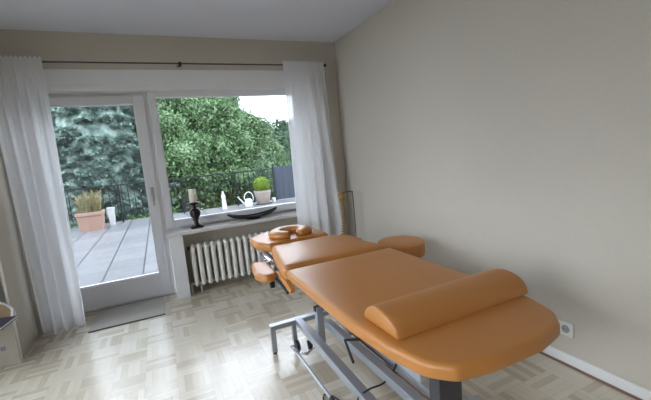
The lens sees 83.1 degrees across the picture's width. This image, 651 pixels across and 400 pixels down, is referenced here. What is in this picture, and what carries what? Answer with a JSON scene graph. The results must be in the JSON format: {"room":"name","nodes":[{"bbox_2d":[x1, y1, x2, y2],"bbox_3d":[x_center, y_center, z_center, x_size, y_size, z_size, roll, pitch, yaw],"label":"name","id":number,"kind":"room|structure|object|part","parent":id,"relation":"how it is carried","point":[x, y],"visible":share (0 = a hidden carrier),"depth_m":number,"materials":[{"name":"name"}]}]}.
{"room":"massage room","nodes":[
{"label":"massage room","id":0,"kind":"room"},
{"bbox_2d":[0,147,38,354],"bbox_3d":[-2.457,-0.065,2.749,0.018,2.475,0.435,-9,8,-24],"label":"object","id":1,"kind":"structure","parent":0,"point":[12,267],"depth_m":2.84,"materials":[{"name":"paper"}]},
{"bbox_2d":[0,29,349,333],"bbox_3d":[-1.569,-0.266,3.665,3.688,2.475,0.551,-9,8,-24],"label":"wall","id":2,"kind":"structure","parent":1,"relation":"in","point":[49,45],"depth_m":3.44,"materials":[{"name":"paint"}]},
{"bbox_2d":[48,93,176,312],"bbox_3d":[-2.116,0.032,3.457,1.070,2.040,0.152,-9,8,-24],"label":"door","id":3,"kind":"structure","parent":2,"relation":"attached to","point":[100,296],"depth_m":3.58,"materials":[{"name":"white paint"}]},
{"bbox_3d":[-1.689,-0.036,3.595,0.025,0.180,0.058,-9,8,-24],"label":"handle","id":4,"kind":"part","parent":3,"relation":"part of","materials":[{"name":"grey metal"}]},
{"bbox_2d":[42,61,325,66],"bbox_3d":[-1.305,-1.228,3.351,2.855,0.036,0.142,-9,8,-24],"label":"curtain rod","id":5,"kind":"object","parent":2,"relation":"attached to","point":[178,63],"visible":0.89,"depth_m":3.20,"materials":[{"name":"metal"}]},
{"bbox_2d":[0,55,85,334],"bbox_3d":[-2.293,0.000,2.945,0.375,2.225,0.161,-9,8,-24],"label":"curtain","id":6,"kind":"object","parent":5,"relation":"hanging from","point":[27,135],"visible":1,"depth_m":2.94,"materials":[{"name":"white fabric"}]},
{"bbox_2d":[283,60,343,234],"bbox_3d":[-0.111,-0.329,3.926,0.573,2.225,0.178,-9,8,-24],"label":"curtain","id":7,"kind":"object","parent":5,"relation":"hanging from","point":[312,153],"visible":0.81,"depth_m":3.87,"materials":[{"name":"white fabric"}]},
{"bbox_2d":[147,90,295,228],"bbox_3d":[-0.947,-0.487,3.982,1.610,1.365,0.090,-9,8,-24],"label":"window","id":8,"kind":"structure","parent":2,"relation":"attached to","point":[171,223],"depth_m":3.72,"materials":[{"name":"white plastic"}]},
{"bbox_2d":[165,210,296,237],"bbox_3d":[-0.828,0.226,3.928,1.632,0.036,0.220,-9,8,-24],"label":"window sill","id":9,"kind":"structure","parent":2,"relation":"attached to","point":[233,223],"depth_m":3.79,"materials":[{"name":"stone"}]},
{"bbox_2d":[188,201,203,228],"bbox_3d":[-1.309,0.150,3.695,0.124,0.262,0.116,-9,8,-24],"label":"candle holder","id":10,"kind":"object","parent":9,"relation":"on","point":[195,212],"visible":0.98,"depth_m":3.66,"materials":[{"name":"black wood"}]},
{"bbox_2d":[188,189,196,202],"bbox_3d":[-1.327,-0.047,3.669,0.072,0.141,0.072,-9,8,-24],"label":"candle","id":11,"kind":"object","parent":10,"relation":"on","point":[192,192],"visible":0.99,"depth_m":3.64,"materials":[{"name":"beige wax"}]},
{"bbox_2d":[188,201,199,205],"bbox_3d":[-1.319,0.040,3.681,0.116,0.040,0.116,-9,8,-24],"label":"candle holder","id":12,"kind":"object","parent":10,"relation":"on","point":[194,203],"depth_m":3.64,"materials":[{"name":"black wood"}]},
{"bbox_3d":[-1.308,0.158,3.696,0.108,0.205,0.108,-9,8,-24],"label":"stem","id":13,"kind":"part","parent":10,"relation":"part of","materials":[{"name":"black wood"}]},
{"bbox_2d":[227,207,276,219],"bbox_3d":[-0.778,0.155,3.944,0.540,0.091,0.176,-9,8,-24],"label":"decorative bowl","id":14,"kind":"object","parent":9,"relation":"on","point":[256,215],"visible":1,"depth_m":3.94,"materials":[{"name":"black wood"}]},
{"bbox_2d":[0,0,393,42],"bbox_3d":[-0.343,-1.282,0.570,3.888,0.100,6.920,-9,8,-24],"label":"ceiling","id":15,"kind":"structure","parent":0,"point":[328,21],"depth_m":2.97,"materials":[{"name":"paint"}]},
{"bbox_2d":[0,275,634,399],"bbox_3d":[-0.066,1.268,0.809,3.888,0.100,6.720,-9,8,-24],"label":"floor","id":16,"kind":"structure","parent":0,"point":[214,343],"depth_m":2.43,"materials":[{"name":"wood"}]},
{"bbox_2d":[0,302,23,367],"bbox_3d":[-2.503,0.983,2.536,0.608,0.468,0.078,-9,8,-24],"label":"storage box","id":17,"kind":"object","parent":16,"relation":"on","point":[11,352],"visible":0.96,"depth_m":2.62,"materials":[{"name":"white paint"}]},
{"bbox_2d":[0,315,16,329],"bbox_3d":[-2.347,0.859,2.455,0.399,0.022,0.190,-7,8,-15],"label":"notebook","id":18,"kind":"object","parent":17,"relation":"on","point":[5,321],"visible":1,"depth_m":2.52,"materials":[{"name":"paper"}]},
{"bbox_3d":[-2.487,1.051,2.514,0.600,0.335,0.012,-9,8,-24],"label":"panel","id":19,"kind":"part","parent":17,"relation":"part of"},
{"bbox_3d":[-2.237,0.977,2.656,0.012,0.400,0.049,-9,8,-24],"label":"panel","id":20,"kind":"part","parent":17,"relation":"part of","materials":[{"name":"white paint"}]},
{"bbox_2d":[88,297,164,332],"bbox_3d":[-1.800,1.040,3.385,0.592,0.009,0.493,-9,8,-24],"label":"doormat","id":21,"kind":"object","parent":16,"relation":"on","point":[134,312],"visible":1,"depth_m":3.35,"materials":[{"name":"grey fabric"}]},
{"bbox_2d":[187,231,276,293],"bbox_3d":[-0.865,0.628,3.957,1.157,0.505,0.132,-9,8,-24],"label":"radiator","id":22,"kind":"object","parent":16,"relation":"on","point":[231,241],"visible":0.58,"depth_m":3.82,"materials":[{"name":"metal"}]},
{"bbox_2d":[338,191,356,236],"bbox_3d":[0.239,0.350,3.848,0.199,0.880,0.199,-2,8,21],"label":"model","id":23,"kind":"object","parent":16,"relation":"on","point":[341,195],"visible":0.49,"depth_m":3.80},
{"bbox_2d":[377,235,424,257],"bbox_3d":[0.598,0.593,2.883,0.435,0.578,0.416,-9,8,-24],"label":"stool","id":24,"kind":"object","parent":16,"relation":"on","point":[412,245],"visible":0.32,"depth_m":2.73,"materials":[{"name":"orange leather"}]},
{"bbox_2d":[250,225,559,399],"bbox_3d":[0.124,0.650,2.153,0.869,0.743,2.284,-9,8,-24],"label":"massage table","id":25,"kind":"object","parent":16,"relation":"on","point":[345,275],"visible":0.98,"depth_m":1.64,"materials":[{"name":"orange leather"}]},
{"bbox_3d":[-0.328,0.518,2.256,0.025,0.048,0.048,-9,8,-24],"label":"clamp knob","id":26,"kind":"part","parent":25,"relation":"part of","materials":[{"name":"black plastic"}]},
{"bbox_3d":[-0.346,0.935,2.450,0.034,0.160,0.034,-9,8,-24],"label":"leg","id":27,"kind":"part","parent":25,"relation":"part of","materials":[{"name":"silver metal"}]},
{"bbox_3d":[-0.258,0.507,2.172,0.018,0.075,0.139,-10,9,-35],"label":"release lever","id":28,"kind":"part","parent":25,"relation":"part of","materials":[{"name":"black plastic"}]},
{"bbox_2d":[250,228,327,251],"bbox_3d":[-0.310,0.300,2.930,0.560,0.069,0.460,-9,8,-24],"label":"cushion","id":29,"kind":"object","parent":25,"relation":"on","point":[263,241],"depth_m":2.76,"materials":[{"name":"leather"}]},
{"bbox_3d":[-0.144,0.950,2.361,0.181,0.067,0.081,-4,8,13],"label":"lever arm","id":30,"kind":"part","parent":25,"relation":"part of","materials":[{"name":"silver metal"}]},
{"bbox_3d":[-0.035,0.790,2.329,0.044,0.250,0.045,-9,8,-24],"label":"post","id":31,"kind":"part","parent":25,"relation":"part of","materials":[{"name":"silver metal"}]},
{"bbox_2d":[272,235,384,279],"bbox_3d":[-0.038,0.347,2.446,0.684,0.098,0.590,-9,8,-24],"label":"cushion","id":32,"kind":"object","parent":25,"relation":"on","point":[294,255],"depth_m":2.30,"materials":[{"name":"leather"}]},
{"bbox_3d":[0.103,0.437,2.160,0.520,0.040,2.040,-9,8,-24],"label":"frame","id":33,"kind":"part","parent":25,"relation":"part of","materials":[{"name":"silver metal"}]},
{"bbox_3d":[0.142,0.769,1.877,0.092,0.059,0.145,-5,7,1],"label":"crank handle","id":34,"kind":"part","parent":25,"relation":"part of","materials":[{"name":"black plastic"}]},
{"bbox_3d":[0.234,0.813,1.845,0.045,0.055,1.060,-9,8,-24],"label":"lift arm","id":35,"kind":"part","parent":25,"relation":"part of","materials":[{"name":"silver metal"}]},
{"bbox_3d":[0.316,0.800,1.881,0.045,0.055,1.060,-9,8,-24],"label":"lift arm","id":36,"kind":"part","parent":25,"relation":"part of","materials":[{"name":"silver metal"}]},
{"bbox_3d":[0.391,0.827,1.603,0.026,0.040,0.451,-9,8,-24],"label":"motor rod","id":37,"kind":"part","parent":25,"relation":"part of","materials":[{"name":"silver metal"}]},
{"bbox_2d":[287,248,559,381],"bbox_3d":[0.339,0.408,1.621,0.686,0.055,1.179,-9,8,-24],"label":"cushion","id":38,"kind":"object","parent":25,"relation":"on","point":[495,338],"depth_m":1.27,"materials":[{"name":"leather"}]},
{"bbox_2d":[365,268,527,339],"bbox_3d":[0.464,0.363,1.389,0.634,0.070,0.208,-9,8,-25],"label":"bolster","id":39,"kind":"object","parent":25,"relation":"on","point":[408,315],"visible":1,"depth_m":1.31,"materials":[{"name":"orange leather"}]},
{"bbox_2d":[334,0,650,389],"bbox_3d":[1.498,-0.270,1.502,0.120,2.475,6.920,-9,8,-24],"label":"wall","id":40,"kind":"structure","parent":0,"point":[514,136],"depth_m":2.13,"materials":[{"name":"paint"}]},
{"bbox_2d":[558,319,573,337],"bbox_3d":[1.333,0.713,2.037,0.014,0.082,0.082,-9,8,-24],"label":"wall socket","id":41,"kind":"object","parent":40,"relation":"attached to","point":[566,328],"visible":0.91,"depth_m":2.03,"materials":[{"name":"beige plastic"}]},
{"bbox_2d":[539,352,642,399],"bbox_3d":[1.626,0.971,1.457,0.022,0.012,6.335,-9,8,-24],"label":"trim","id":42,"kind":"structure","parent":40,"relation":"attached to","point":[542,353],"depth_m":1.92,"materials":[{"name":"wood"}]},
{"bbox_2d":[542,345,650,399],"bbox_3d":[1.626,0.936,1.454,0.016,0.058,6.335,-9,8,-24],"label":"baseboard","id":43,"kind":"structure","parent":40,"relation":"attached to","point":[641,392],"depth_m":1.89,"materials":[{"name":"white paint"}]},
{"label":"outside","id":44,"kind":"structure","parent":0,"visible":0},
{"bbox_3d":[-12.061,2.027,27.753,120.000,0.300,120.000,-9,8,-24],"label":"ground","id":45,"kind":"structure","parent":44,"visible":0},
{"bbox_2d":[50,105,187,227],"bbox_3d":[-8.077,-2.421,13.146,7.127,11.506,5.248,-9,8,-24],"label":"spruce","id":46,"kind":"object","parent":45,"relation":"on","point":[96,147],"visible":0.2,"depth_m":12.29,"materials":[{"name":"green plant"}]},
{"bbox_2d":[127,200,188,219],"bbox_3d":[-5.219,1.680,11.472,2.767,3.304,2.234,-6,7,-3],"label":"bush","id":47,"kind":"object","parent":45,"relation":"on","point":[148,214],"visible":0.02,"depth_m":11.21,"materials":[{"name":"green plant"}]},
{"bbox_2d":[125,97,291,212],"bbox_3d":[-5.307,-1.883,16.471,6.454,9.084,7.808,2,10,43],"label":"leafy tree","id":48,"kind":"object","parent":45,"relation":"on","point":[207,135],"visible":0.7,"depth_m":14.76,"materials":[{"name":"green plant"}]},
{"bbox_3d":[-5.333,0.267,14.661,0.295,5.300,1.762,-5,7,1],"label":"stem","id":49,"kind":"part","parent":48,"relation":"part of","materials":[{"name":"black metal"}]},
{"bbox_2d":[243,145,274,202],"bbox_3d":[-2.375,0.083,14.641,2.011,5.129,1.688,-3,8,16],"label":"conifer","id":50,"kind":"object","parent":45,"relation":"on","point":[264,174],"visible":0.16,"depth_m":14.38,"materials":[{"name":"green plant"}]},
{"bbox_2d":[269,116,291,164],"bbox_3d":[-2.732,-1.745,22.182,4.562,6.880,4.982,-1,8,30],"label":"tree","id":51,"kind":"object","parent":45,"relation":"on","point":[282,131],"visible":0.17,"depth_m":21.32,"materials":[{"name":"green plant"}]},
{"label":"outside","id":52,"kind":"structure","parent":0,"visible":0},
{"bbox_2d":[70,197,295,286],"bbox_3d":[-2.832,0.826,7.254,12.500,0.330,6.930,-9,8,-24],"label":"terrace","id":53,"kind":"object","parent":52,"point":[126,249],"visible":0.11,"depth_m":6.37,"materials":[{"name":"grey tile"}]},
{"bbox_2d":[74,209,104,232],"bbox_3d":[-5.594,0.490,8.789,0.560,0.446,0.500,-9,8,-24],"label":"planter","id":54,"kind":"object","parent":53,"relation":"on","point":[94,220],"visible":0.88,"depth_m":8.60,"materials":[{"name":"ceramic"}]},
{"bbox_2d":[66,189,107,212],"bbox_3d":[-5.542,-0.012,8.760,1.075,0.556,0.859,-4,7,8],"label":"grasses","id":55,"kind":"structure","parent":54,"relation":"on","point":[93,203],"depth_m":8.65,"materials":[{"name":"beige plant"}]},
{"bbox_2d":[106,207,115,224],"bbox_3d":[-5.416,0.408,9.316,0.170,0.440,0.170,-9,8,-24],"label":"planter","id":56,"kind":"object","parent":53,"relation":"on","point":[111,210],"visible":1,"depth_m":9.26,"materials":[{"name":"ceramic"}]},
{"bbox_2d":[64,168,277,225],"bbox_3d":[-5.611,0.133,9.412,9.036,0.995,0.040,-9,8,-24],"label":"balcony railing","id":57,"kind":"object","parent":53,"relation":"on","point":[233,173],"visible":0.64,"depth_m":10.13,"materials":[{"name":"metal"}]},
{"bbox_3d":[-5.319,0.104,9.543,0.036,0.965,0.036,-9,8,-24],"label":"post","id":58,"kind":"part","parent":57,"relation":"part of","materials":[{"name":"metal"}]},
{"bbox_3d":[-5.654,-0.342,9.351,9.000,0.033,0.040,-9,8,-24],"label":"rail","id":59,"kind":"part","parent":57,"relation":"part of","materials":[{"name":"metal"}]},
{"bbox_3d":[-5.574,0.528,9.464,9.000,0.015,0.024,-9,8,-24],"label":"rail","id":60,"kind":"part","parent":57,"relation":"part of","materials":[{"name":"metal"}]},
{"bbox_3d":[-3.962,-0.100,10.148,0.036,0.965,0.036,-9,8,-24],"label":"post","id":61,"kind":"part","parent":57,"relation":"part of","materials":[{"name":"paint"}]},
{"bbox_3d":[-2.605,-0.304,10.753,0.036,0.965,0.036,-9,8,-24],"label":"post","id":62,"kind":"part","parent":57,"relation":"part of","materials":[{"name":"metal"}]},
{"bbox_2d":[221,191,226,208],"bbox_3d":[-2.882,-0.002,10.398,0.130,0.510,0.130,-9,8,-24],"label":"lantern","id":63,"kind":"object","parent":53,"relation":"on","point":[224,205],"visible":1,"depth_m":10.36,"materials":[{"name":"white ceramic"}]},
{"bbox_2d":[237,192,253,206],"bbox_3d":[-2.259,-0.014,10.385,0.465,0.422,0.230,-9,8,-24],"label":"watering can","id":64,"kind":"object","parent":53,"relation":"on","point":[248,202],"visible":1,"depth_m":10.35,"materials":[{"name":"white ceramic"}]},
{"bbox_2d":[254,189,271,204],"bbox_3d":[-1.827,-0.089,10.742,0.500,0.400,0.497,-9,8,-24],"label":"flower pot","id":65,"kind":"object","parent":53,"relation":"on","point":[262,197],"visible":0.92,"depth_m":10.57,"materials":[{"name":"ceramic"}]},
{"bbox_2d":[253,176,269,190],"bbox_3d":[-1.858,-0.446,10.695,0.495,0.500,0.501,-9,8,-24],"label":"boxwood ball","id":66,"kind":"object","parent":65,"relation":"in","point":[260,183],"visible":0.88,"depth_m":10.54,"materials":[{"name":"green plant"}]},
{"bbox_2d":[272,165,294,199],"bbox_3d":[-0.698,-0.633,11.596,1.930,1.050,0.046,-9,8,-24],"label":"privacy screen","id":67,"kind":"object","parent":53,"relation":"on","point":[284,179],"visible":0.3,"depth_m":11.32,"materials":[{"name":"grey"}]}
]}

